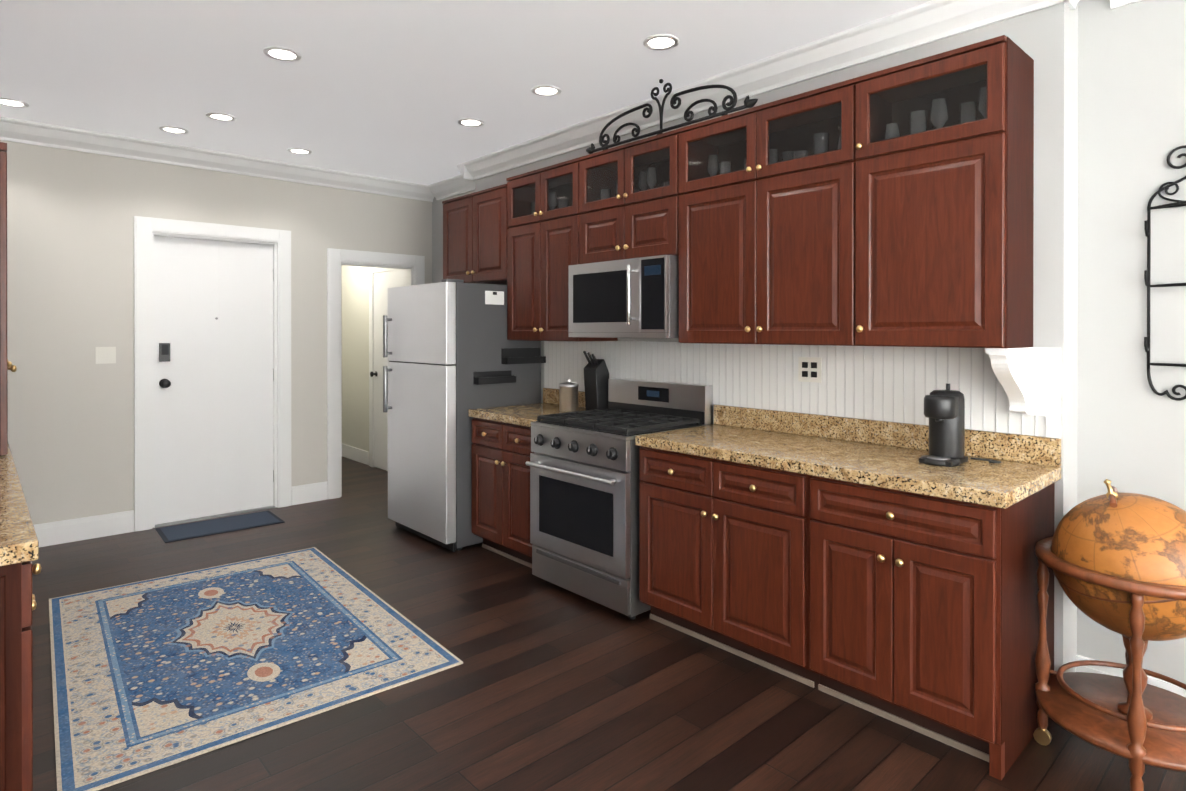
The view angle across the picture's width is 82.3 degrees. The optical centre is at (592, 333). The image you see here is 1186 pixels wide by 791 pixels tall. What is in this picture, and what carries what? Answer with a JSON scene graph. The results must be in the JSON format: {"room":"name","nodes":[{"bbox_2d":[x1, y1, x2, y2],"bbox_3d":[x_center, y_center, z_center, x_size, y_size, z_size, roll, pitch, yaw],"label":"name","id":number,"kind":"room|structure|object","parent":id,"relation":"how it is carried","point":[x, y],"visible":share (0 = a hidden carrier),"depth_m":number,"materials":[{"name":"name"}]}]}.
{"room":"kitchen","nodes":[
{"label":"kitchen","id":0,"kind":"room"},
{"bbox_2d":[0,140,431,524],"bbox_3d":[-2.955,0.020,5.190,4.010,2.770,0.120,0,0,-42],"label":"wall","id":1,"kind":"structure","parent":0,"point":[71,214],"depth_m":4.71,"materials":[{"name":"beige paint"}]},
{"bbox_2d":[34,510,133,546],"bbox_3d":[-3.770,1.332,4.355,1.375,0.150,0.020,0,0,-42],"label":"baseboard","id":2,"kind":"structure","parent":1,"relation":"attached to","point":[71,530],"depth_m":4.62,"materials":[{"name":"white wood"}]},
{"bbox_2d":[95,347,115,363],"bbox_3d":[-3.382,0.151,4.708,0.116,0.116,0.016,0,0,-42],"label":"switch plate","id":3,"kind":"object","parent":1,"relation":"attached to","point":[105,355],"visible":1,"depth_m":4.71,"materials":[{"name":"white plastic"}]},
{"bbox_2d":[154,236,274,527],"bbox_3d":[-2.888,0.347,5.219,0.840,2.115,0.168,0,0,-42],"label":"entry door","id":4,"kind":"structure","parent":1,"relation":"in","point":[213,364],"depth_m":5.19,"materials":[{"name":"white metal"}]},
{"bbox_2d":[0,117,432,201],"bbox_3d":[-2.834,-1.302,5.143,3.650,0.125,0.105,0,0,-42],"label":"crown molding","id":5,"kind":"structure","parent":1,"relation":"attached to","point":[13,130],"depth_m":5.02,"materials":[{"name":"white wood"}]},
{"bbox_2d":[291,481,327,504],"bbox_3d":[-2.357,1.329,5.643,0.290,0.150,0.020,0,0,-42],"label":"baseboard","id":6,"kind":"structure","parent":1,"relation":"attached to","point":[313,492],"depth_m":5.63,"materials":[{"name":"white wood"}]},
{"bbox_2d":[341,265,368,451],"bbox_3d":[-2.454,0.014,7.386,0.120,2.770,2.450,0,0,-42],"label":"wall","id":7,"kind":"structure","parent":0,"point":[355,346],"depth_m":7.44,"materials":[{"name":"beige paint"}]},
{"bbox_2d":[342,444,365,463],"bbox_3d":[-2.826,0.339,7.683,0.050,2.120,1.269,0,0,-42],"label":"baseboard","id":8,"kind":"structure","parent":7,"relation":"attached to","point":[356,454],"depth_m":7.47,"materials":[{"name":"white wood"}]},
{"bbox_2d":[0,0,932,184],"bbox_3d":[-0.091,-1.397,2.046,4.010,0.080,8.620,0,0,-42],"label":"ceiling","id":9,"kind":"structure","parent":0,"point":[393,89],"depth_m":3.43,"materials":[{"name":"white paint"}]},
{"bbox_2d":[0,97,28,107],"bbox_3d":[-3.431,-1.358,3.994,0.168,0.006,0.168,0,0,21],"label":"recessed light","id":10,"kind":"object","parent":9,"relation":"in","point":[3,101],"depth_m":4.00,"materials":[{"name":"white"}]},
{"bbox_2d":[159,126,188,133],"bbox_3d":[-2.804,-1.360,4.539,0.168,0.006,0.168,0,0,3],"label":"recessed light","id":11,"kind":"object","parent":9,"relation":"in","point":[170,129],"depth_m":4.54,"materials":[{"name":"white"}]},
{"bbox_2d":[206,112,236,120],"bbox_3d":[-2.336,-1.359,4.262,0.168,0.006,0.168,0,0,21],"label":"recessed light","id":12,"kind":"object","parent":9,"relation":"in","point":[213,115],"depth_m":4.25,"materials":[{"name":"white"}]},
{"bbox_2d":[263,46,300,60],"bbox_3d":[-1.509,-1.356,3.297,0.168,0.006,0.168,0,0,39],"label":"recessed light","id":13,"kind":"object","parent":9,"relation":"in","point":[278,53],"depth_m":3.29,"materials":[{"name":"white"}]},
{"bbox_2d":[287,148,311,153],"bbox_3d":[-2.192,-1.361,5.070,0.168,0.006,0.168,0,0,21],"label":"recessed light","id":14,"kind":"object","parent":9,"relation":"in","point":[293,150],"depth_m":5.07,"materials":[{"name":"white"}]},
{"bbox_2d":[458,118,483,126],"bbox_3d":[-0.787,-1.359,4.375,0.168,0.006,0.168,0,0,21],"label":"recessed light","id":15,"kind":"object","parent":9,"relation":"in","point":[470,122],"depth_m":4.37,"materials":[{"name":"white"}]},
{"bbox_2d":[531,85,560,95],"bbox_3d":[-0.262,-1.358,3.799,0.168,0.006,0.168,0,0,21],"label":"recessed light","id":16,"kind":"object","parent":9,"relation":"in","point":[541,90],"depth_m":3.79,"materials":[{"name":"white"}]},
{"bbox_2d":[643,34,678,49],"bbox_3d":[0.318,-1.356,3.163,0.168,0.006,0.168,0,0,21],"label":"recessed light","id":17,"kind":"object","parent":9,"relation":"in","point":[661,42],"depth_m":3.16,"materials":[{"name":"white"}]},
{"bbox_2d":[31,456,1185,790],"bbox_3d":[-0.927,1.436,2.969,4.010,0.050,11.100,0,0,-42],"label":"floor","id":18,"kind":"structure","parent":0,"point":[543,686],"depth_m":2.53,"materials":[{"name":"brown wood"}]},
{"bbox_2d":[0,561,39,790],"bbox_3d":[-1.917,0.982,1.759,0.674,0.864,0.935,0,0,-42],"label":"base cabinet","id":19,"kind":"object","parent":18,"relation":"on","point":[18,604],"depth_m":1.63,"materials":[{"name":"brown wood"}]},
{"bbox_2d":[0,443,38,565],"bbox_3d":[-2.575,0.521,2.487,0.683,0.047,2.928,0,0,-42],"label":"countertop","id":20,"kind":"structure","parent":19,"relation":"on","point":[19,542],"depth_m":1.80,"materials":[{"name":"stone"}]},
{"bbox_2d":[0,142,16,455],"bbox_3d":[-3.074,-0.138,3.044,0.698,1.263,1.410,0,0,-42],"label":"hutch","id":21,"kind":"object","parent":20,"relation":"on","point":[4,363],"visible":1,"depth_m":2.74,"materials":[{"name":"brown wood"}]},
{"bbox_2d":[155,510,284,542],"bbox_3d":[-2.715,1.401,4.952,0.760,0.009,0.420,0,0,-40],"label":"door mat","id":22,"kind":"object","parent":18,"relation":"on","point":[174,533],"visible":0.89,"depth_m":4.91,"materials":[{"name":"grey"}]},
{"bbox_2d":[49,547,462,790],"bbox_3d":[-1.714,1.406,3.239,1.360,0.007,2.000,0,0,-39],"label":"rug","id":23,"kind":"object","parent":18,"relation":"on","point":[150,675],"visible":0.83,"depth_m":2.93,"materials":[{"name":"blue fabric"}]},
{"bbox_2d":[383,279,540,551],"bbox_3d":[-0.953,0.528,4.839,0.826,1.755,0.829,0,0,-42],"label":"fridge","id":24,"kind":"object","parent":18,"relation":"on","point":[444,340],"visible":0.81,"depth_m":4.49,"materials":[{"name":"grey metal"}]},
{"bbox_2d":[473,291,545,384],"bbox_3d":[-0.556,0.019,4.592,0.550,0.625,0.065,0,0,-42],"label":"shelf rack","id":25,"kind":"object","parent":24,"relation":"attached to","point":[519,355],"visible":0.88,"depth_m":4.57,"materials":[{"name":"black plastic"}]},
{"bbox_2d":[472,417,534,567],"bbox_3d":[-0.324,0.975,4.346,0.618,0.864,0.724,0,0,-42],"label":"base cabinet","id":26,"kind":"object","parent":18,"relation":"on","point":[501,451],"depth_m":4.15,"materials":[{"name":"brown wood"}]},
{"bbox_2d":[525,378,712,619],"bbox_3d":[0.127,0.846,3.743,0.736,1.125,0.759,0,0,-42],"label":"range","id":27,"kind":"object","parent":18,"relation":"on","point":[584,503],"visible":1,"depth_m":3.54,"materials":[{"name":"silver metal"}]},
{"bbox_2d":[640,446,799,681],"bbox_3d":[0.749,0.978,3.169,0.618,0.864,0.907,0,0,-42],"label":"base cabinet","id":28,"kind":"object","parent":18,"relation":"on","point":[720,539],"depth_m":2.92,"materials":[{"name":"brown wood"}]},
{"bbox_2d":[800,474,1054,779],"bbox_3d":[1.280,0.979,2.587,0.618,0.864,0.668,0,0,-42],"label":"base cabinet","id":29,"kind":"object","parent":18,"relation":"on","point":[916,612],"depth_m":2.34,"materials":[{"name":"brown wood"}]},
{"bbox_2d":[469,388,1060,508],"bbox_3d":[0.470,0.466,3.463,0.633,0.152,3.101,0,0,-42],"label":"countertop","id":30,"kind":"structure","parent":29,"relation":"on","point":[884,454],"depth_m":2.80,"materials":[{"name":"stone"}]},
{"bbox_2d":[559,379,578,411],"bbox_3d":[-0.153,0.389,4.308,0.124,0.204,0.124,0,0,-42],"label":"canister","id":31,"kind":"object","parent":30,"relation":"on","point":[568,395],"visible":1,"depth_m":4.26,"materials":[{"name":"silver metal"}]},
{"bbox_2d":[583,351,608,409],"bbox_3d":[0.014,0.300,4.294,0.141,0.382,0.115,0,0,-42],"label":"knife block","id":32,"kind":"object","parent":30,"relation":"on","point":[596,374],"visible":1,"depth_m":4.26,"materials":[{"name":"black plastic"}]},
{"bbox_2d":[919,383,1000,466],"bbox_3d":[1.402,0.346,2.598,0.250,0.300,0.229,0,0,-42],"label":"coffee maker","id":33,"kind":"object","parent":30,"relation":"on","point":[944,411],"visible":1,"depth_m":2.58,"materials":[{"name":"black plastic"}]},
{"bbox_2d":[1033,479,1185,790],"bbox_3d":[1.745,0.939,2.183,0.544,0.947,0.544,0,0,-42],"label":"stand","id":34,"kind":"object","parent":18,"relation":"on","point":[1135,718],"visible":0.9,"depth_m":2.15,"materials":[{"name":"brown wood"}]},
{"bbox_2d":[1051,493,1185,640],"bbox_3d":[1.745,0.743,2.183,0.456,0.450,0.456,-22,3,-42],"label":"globe","id":35,"kind":"object","parent":34,"relation":"attached to","point":[1136,536],"visible":0.88,"depth_m":2.06,"materials":[{"name":"brown wood"}]},
{"bbox_2d":[475,2,1077,672],"bbox_3d":[0.473,0.023,4.080,0.200,2.770,4.020,0,0,-42],"label":"wall","id":36,"kind":"structure","parent":0,"point":[1045,40],"depth_m":2.58,"materials":[{"name":"white paint"}]},
{"bbox_2d":[442,185,501,284],"bbox_3d":[-0.753,-0.694,5.028,0.328,0.648,0.855,0,0,-42],"label":"upper cabinet","id":37,"kind":"object","parent":36,"relation":"attached to","point":[472,223],"depth_m":4.91,"materials":[{"name":"brown wood"}]},
{"bbox_2d":[502,159,573,230],"bbox_3d":[-0.215,-0.882,4.437,0.328,0.338,0.740,0,0,-42],"label":"upper cabinet","id":38,"kind":"object","parent":36,"relation":"attached to","point":[546,194],"depth_m":4.33,"materials":[{"name":"brown wood"}]},
{"bbox_2d":[502,219,617,340],"bbox_3d":[-0.215,-0.437,4.439,0.328,0.969,0.739,0,0,-42],"label":"upper cabinet","id":39,"kind":"object","parent":36,"relation":"attached to","point":[536,260],"depth_m":4.33,"materials":[{"name":"brown wood"}]},
{"bbox_2d":[574,130,673,214],"bbox_3d":[0.295,-0.881,3.878,0.328,0.338,0.773,0,0,-42],"label":"upper cabinet","id":40,"kind":"object","parent":36,"relation":"attached to","point":[631,174],"depth_m":3.75,"materials":[{"name":"brown wood"}]},
{"bbox_2d":[574,199,673,264],"bbox_3d":[0.295,-0.664,3.879,0.328,0.514,0.772,0,0,-42],"label":"upper cabinet","id":41,"kind":"object","parent":36,"relation":"attached to","point":[647,229],"depth_m":3.76,"materials":[{"name":"brown wood"}]},
{"bbox_2d":[569,255,678,337],"bbox_3d":[0.243,-0.189,3.833,0.469,0.425,0.766,0,0,-42],"label":"microwave","id":42,"kind":"object","parent":41,"relation":"attached to","point":[632,298],"visible":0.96,"depth_m":3.64,"materials":[{"name":"silver metal"}]},
{"bbox_2d":[674,107,849,345],"bbox_3d":[0.874,-0.434,3.244,0.328,0.969,0.946,0,0,-42],"label":"upper cabinet","id":43,"kind":"object","parent":36,"relation":"attached to","point":[762,218],"depth_m":3.09,"materials":[{"name":"brown wood"}]},
{"bbox_2d":[674,79,849,150],"bbox_3d":[0.874,-0.879,3.243,0.328,0.338,0.946,0,0,-42],"label":"upper cabinet","id":44,"kind":"object","parent":36,"relation":"attached to","point":[831,97],"depth_m":3.09,"materials":[{"name":"brown wood"}]},
{"bbox_2d":[586,79,757,153],"bbox_3d":[0.362,-1.200,3.596,0.040,0.299,1.206,0,0,-42],"label":"scroll ornament","id":45,"kind":"object","parent":44,"relation":"on","point":[749,103],"visible":1,"depth_m":3.55,"materials":[{"name":"black metal"}]},
{"bbox_2d":[452,0,1079,183],"bbox_3d":[0.360,-1.299,3.973,0.106,0.125,4.231,0,0,-42],"label":"crown molding","id":46,"kind":"structure","parent":36,"relation":"attached to","point":[926,23],"depth_m":3.29,"materials":[{"name":"white wood"}]},
{"bbox_2d":[544,341,1045,436],"bbox_3d":[0.685,0.219,3.689,0.010,0.338,3.055,0,0,-42],"label":"backsplash","id":47,"kind":"structure","parent":36,"relation":"attached to","point":[890,383],"depth_m":3.23,"materials":[{"name":"white wood"}]},
{"bbox_2d":[798,357,821,382],"bbox_3d":[1.047,0.175,3.277,0.009,0.120,0.120,0,0,-42],"label":"electrical outlet plate","id":48,"kind":"object","parent":47,"relation":"attached to","point":[809,369],"visible":1,"depth_m":3.27,"materials":[{"name":"white plastic"}]},
{"bbox_2d":[850,67,1033,347],"bbox_3d":[1.378,-0.433,2.691,0.328,0.969,0.550,0,0,-42],"label":"upper cabinet","id":49,"kind":"object","parent":36,"relation":"attached to","point":[893,206],"depth_m":2.54,"materials":[{"name":"brown wood"}]},
{"bbox_2d":[850,35,1033,106],"bbox_3d":[1.378,-0.877,2.690,0.328,0.338,0.550,0,0,-42],"label":"upper cabinet","id":50,"kind":"object","parent":36,"relation":"attached to","point":[1000,51],"depth_m":2.54,"materials":[{"name":"brown wood"}]},
{"bbox_2d":[985,347,1060,437],"bbox_3d":[1.577,0.222,2.493,0.304,0.337,0.172,0,0,-42],"label":"corbel","id":51,"kind":"object","parent":36,"relation":"attached to","point":[1029,378],"visible":0.94,"depth_m":2.54,"materials":[{"name":"white wood"}]},
{"bbox_2d":[432,0,1185,683],"bbox_3d":[1.387,0.025,3.316,0.120,2.770,8.500,0,0,-42],"label":"wall","id":52,"kind":"structure","parent":0,"point":[1130,138],"depth_m":2.54,"materials":[{"name":"white paint"}]},
{"bbox_2d":[428,178,474,199],"bbox_3d":[-1.160,-1.304,5.937,0.105,0.125,0.929,0,0,-42],"label":"crown molding","id":53,"kind":"structure","parent":52,"relation":"attached to","point":[442,189],"depth_m":6.11,"materials":[{"name":"white wood"}]},
{"bbox_2d":[1070,0,1141,9],"bbox_3d":[2.934,-1.293,1.448,0.105,0.125,3.180,0,0,-42],"label":"crown molding","id":54,"kind":"structure","parent":52,"relation":"attached to","point":[1113,3],"depth_m":2.55,"materials":[{"name":"white wood"}]},
{"bbox_2d":[1076,655,1185,696],"bbox_3d":[2.996,1.340,1.450,0.020,0.150,3.270,0,0,-42],"label":"baseboard","id":55,"kind":"structure","parent":52,"relation":"attached to","point":[1157,682],"depth_m":2.56,"materials":[{"name":"white wood"}]},
{"bbox_2d":[1144,145,1185,400],"bbox_3d":[2.117,-0.257,2.364,0.091,0.996,0.300,0,0,-42],"label":"plate rack","id":56,"kind":"object","parent":52,"relation":"attached to","point":[1147,222],"visible":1,"depth_m":2.46,"materials":[{"name":"black metal"}]}
]}

